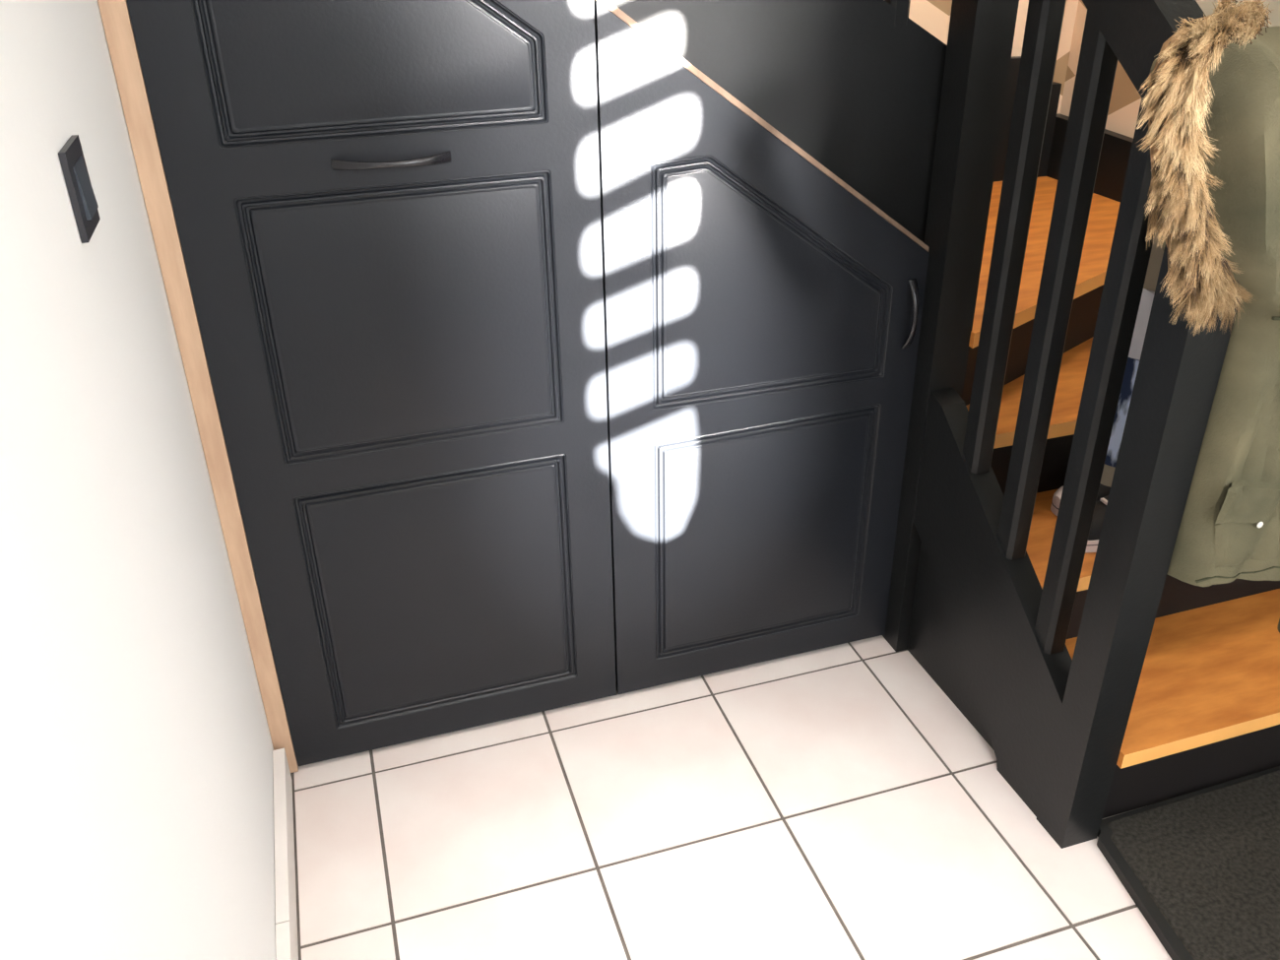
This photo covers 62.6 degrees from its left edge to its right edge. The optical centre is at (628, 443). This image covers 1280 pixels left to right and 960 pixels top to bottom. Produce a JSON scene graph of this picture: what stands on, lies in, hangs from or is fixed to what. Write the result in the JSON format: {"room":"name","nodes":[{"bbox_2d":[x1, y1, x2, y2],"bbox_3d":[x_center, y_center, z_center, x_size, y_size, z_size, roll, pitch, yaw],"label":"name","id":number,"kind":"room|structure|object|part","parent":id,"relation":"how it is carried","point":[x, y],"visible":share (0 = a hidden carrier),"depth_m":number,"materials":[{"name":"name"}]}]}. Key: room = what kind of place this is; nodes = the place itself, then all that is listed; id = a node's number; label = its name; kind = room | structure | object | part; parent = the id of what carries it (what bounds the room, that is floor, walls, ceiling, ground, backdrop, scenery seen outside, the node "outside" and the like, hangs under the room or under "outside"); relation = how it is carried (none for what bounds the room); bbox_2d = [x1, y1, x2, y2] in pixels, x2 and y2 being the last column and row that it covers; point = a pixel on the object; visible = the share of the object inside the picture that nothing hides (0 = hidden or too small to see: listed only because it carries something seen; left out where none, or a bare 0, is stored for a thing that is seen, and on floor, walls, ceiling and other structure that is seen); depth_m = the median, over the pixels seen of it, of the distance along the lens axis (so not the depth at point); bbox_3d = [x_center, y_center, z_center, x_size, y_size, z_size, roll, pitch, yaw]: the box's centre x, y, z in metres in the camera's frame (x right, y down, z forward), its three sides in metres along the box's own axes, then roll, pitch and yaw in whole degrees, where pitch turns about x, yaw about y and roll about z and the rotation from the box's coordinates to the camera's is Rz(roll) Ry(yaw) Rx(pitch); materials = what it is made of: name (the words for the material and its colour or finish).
{"room":"entrance hallway","nodes":[
{"label":"entrance hallway","id":0,"kind":"room"},
{"bbox_2d":[0,0,275,959],"bbox_3d":[-0.451,-0.154,0.560,0.100,2.620,3.735,-9,29,-15],"label":"wall","id":1,"kind":"structure","parent":0,"point":[137,787],"depth_m":0.93,"materials":[{"name":"white paint"}]},
{"bbox_2d":[58,134,100,243],"bbox_3d":[-0.532,-0.249,1.026,0.010,0.085,0.086,-9,29,-15],"label":"light switch","id":2,"kind":"object","parent":1,"relation":"attached to","point":[85,206],"visible":1,"depth_m":1.01,"materials":[{"name":"grey plastic"}]},
{"bbox_2d":[272,748,298,959],"bbox_3d":[-0.241,1.149,0.806,0.021,0.078,2.578,-9,29,-15],"label":"baseboard","id":3,"kind":"structure","parent":1,"relation":"attached to","point":[287,947],"depth_m":1.68,"materials":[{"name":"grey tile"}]},
{"bbox_2d":[290,635,1171,959],"bbox_3d":[0.662,0.855,1.475,2.377,0.060,3.735,-9,29,-15],"label":"floor","id":4,"kind":"structure","parent":0,"point":[834,802],"depth_m":1.78,"materials":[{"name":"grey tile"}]},
{"bbox_2d":[97,0,929,772],"bbox_3d":[-0.076,-0.282,1.716,1.240,1.754,0.153,-9,29,-15],"label":"tall cabinet","id":5,"kind":"object","parent":4,"relation":"on","point":[530,367],"visible":1,"depth_m":1.72,"materials":[{"name":"black wood"}]},
{"bbox_3d":[-0.342,-0.641,1.387,0.461,0.461,0.005,-9,29,-15],"label":"panel","id":6,"kind":"part","parent":5,"relation":"part of","materials":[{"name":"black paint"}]},
{"bbox_3d":[-0.337,-0.225,1.624,0.610,1.727,0.036,-9,29,-15],"label":"door","id":7,"kind":"part","parent":5,"relation":"part of","materials":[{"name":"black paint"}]},
{"bbox_3d":[-0.334,-0.399,1.495,0.168,0.019,0.034,-9,29,-15],"label":"handle","id":8,"kind":"part","parent":5,"relation":"part of","materials":[{"name":"black metal"}]},
{"bbox_3d":[-0.331,-0.189,1.627,0.456,0.428,0.005,-9,29,-15],"label":"panel","id":9,"kind":"part","parent":5,"relation":"part of","materials":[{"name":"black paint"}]},
{"bbox_3d":[-0.320,0.269,1.868,0.456,0.493,0.005,-9,29,-15],"label":"panel","id":10,"kind":"part","parent":5,"relation":"part of","materials":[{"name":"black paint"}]},
{"bbox_3d":[0.245,-0.119,1.883,0.592,1.274,0.036,-9,29,-15],"label":"door","id":11,"kind":"part","parent":5,"relation":"part of","materials":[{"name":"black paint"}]},
{"bbox_3d":[0.263,0.176,2.024,0.447,0.490,0.005,-9,29,-15],"label":"panel","id":12,"kind":"part","parent":5,"relation":"part of","materials":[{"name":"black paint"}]},
{"bbox_3d":[0.252,-0.280,1.783,0.448,0.435,0.005,-9,29,-15],"label":"panel","id":13,"kind":"part","parent":5,"relation":"part of","materials":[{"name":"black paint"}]},
{"bbox_3d":[0.507,-0.227,1.881,0.016,0.130,0.030,-9,29,-15],"label":"handle","id":14,"kind":"part","parent":5,"relation":"part of","materials":[{"name":"black metal"}]},
{"bbox_2d":[608,0,1279,848],"bbox_3d":[0.505,-0.796,1.773,1.810,2.586,1.478,-9,29,-15],"label":"staircase","id":15,"kind":"structure","parent":4,"relation":"on","point":[1103,683],"depth_m":1.72,"materials":[{"name":"black paint"}]},
{"bbox_3d":[0.655,0.315,1.897,0.008,0.500,0.470,-9,29,-15],"label":"panel","id":16,"kind":"part","parent":15,"relation":"part of","materials":[{"name":"black paint"}]},
{"bbox_3d":[0.569,-0.357,1.836,0.074,1.750,0.070,-9,29,-15],"label":"newel post","id":17,"kind":"part","parent":15,"relation":"part of","materials":[{"name":"black paint"}]},
{"bbox_2d":[1050,483,1110,515],"bbox_3d":[0.927,0.072,1.997,0.262,0.094,0.084,-9,29,-15],"label":"sneaker","id":18,"kind":"object","parent":15,"relation":"on","point":[1104,490],"visible":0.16,"depth_m":1.97,"materials":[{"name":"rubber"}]},
{"bbox_2d":[1085,494,1109,552],"bbox_3d":[0.895,0.122,1.903,0.262,0.094,0.084,-9,29,-15],"label":"sneaker","id":19,"kind":"object","parent":15,"relation":"on","point":[1101,505],"visible":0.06,"depth_m":1.87,"materials":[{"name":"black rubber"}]},
{"bbox_2d":[1100,231,1163,486],"bbox_3d":[0.766,-0.207,1.517,0.068,0.605,0.092,-17,32,-27],"label":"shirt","id":20,"kind":"object","parent":15,"relation":"hanging from","point":[1155,261],"visible":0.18,"depth_m":1.55,"materials":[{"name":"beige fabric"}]},
{"bbox_3d":[0.732,0.128,1.510,0.070,1.190,0.067,-9,29,-15],"label":"newel post","id":21,"kind":"part","parent":15,"relation":"part of","materials":[{"name":"black paint"}]},
{"bbox_3d":[0.635,-0.643,1.393,0.060,0.442,0.468,-9,29,-15],"label":"handrail","id":22,"kind":"part","parent":15,"relation":"part of","materials":[{"name":"black paint"}]},
{"bbox_2d":[1134,0,1279,633],"bbox_3d":[0.830,-0.134,1.384,0.692,0.897,0.232,-9,29,-15],"label":"parka","id":23,"kind":"object","parent":15,"relation":"hanging from","point":[1212,111],"visible":0.98,"depth_m":1.20,"materials":[{"name":"green fabric"}]},
{"bbox_3d":[0.623,-0.288,1.131,0.215,0.381,0.061,-9,29,-15],"label":"fur trim","id":24,"kind":"part","parent":23,"relation":"part of","materials":[{"name":"beige fur"}]},
{"bbox_2d":[1096,766,1279,959],"bbox_3d":[1.145,0.737,1.590,0.755,0.021,0.625,-9,29,-15],"label":"doormat","id":25,"kind":"object","parent":4,"relation":"on","point":[1201,867],"visible":0.91,"depth_m":1.69,"materials":[{"name":"black carpet"}]},
{"bbox_2d":[908,0,1078,114],"bbox_3d":[0.097,-1.131,2.389,2.177,2.620,0.101,-9,29,-15],"label":"wall","id":26,"kind":"structure","parent":0,"point":[933,16],"depth_m":2.67,"materials":[{"name":"grey paint"}]},
{"bbox_2d":[1059,0,1279,137],"bbox_3d":[1.723,-0.506,1.138,0.101,2.620,3.735,-9,29,-15],"label":"wall","id":27,"kind":"structure","parent":0,"point":[1123,109],"depth_m":2.62,"materials":[{"name":"grey paint"}]}
]}

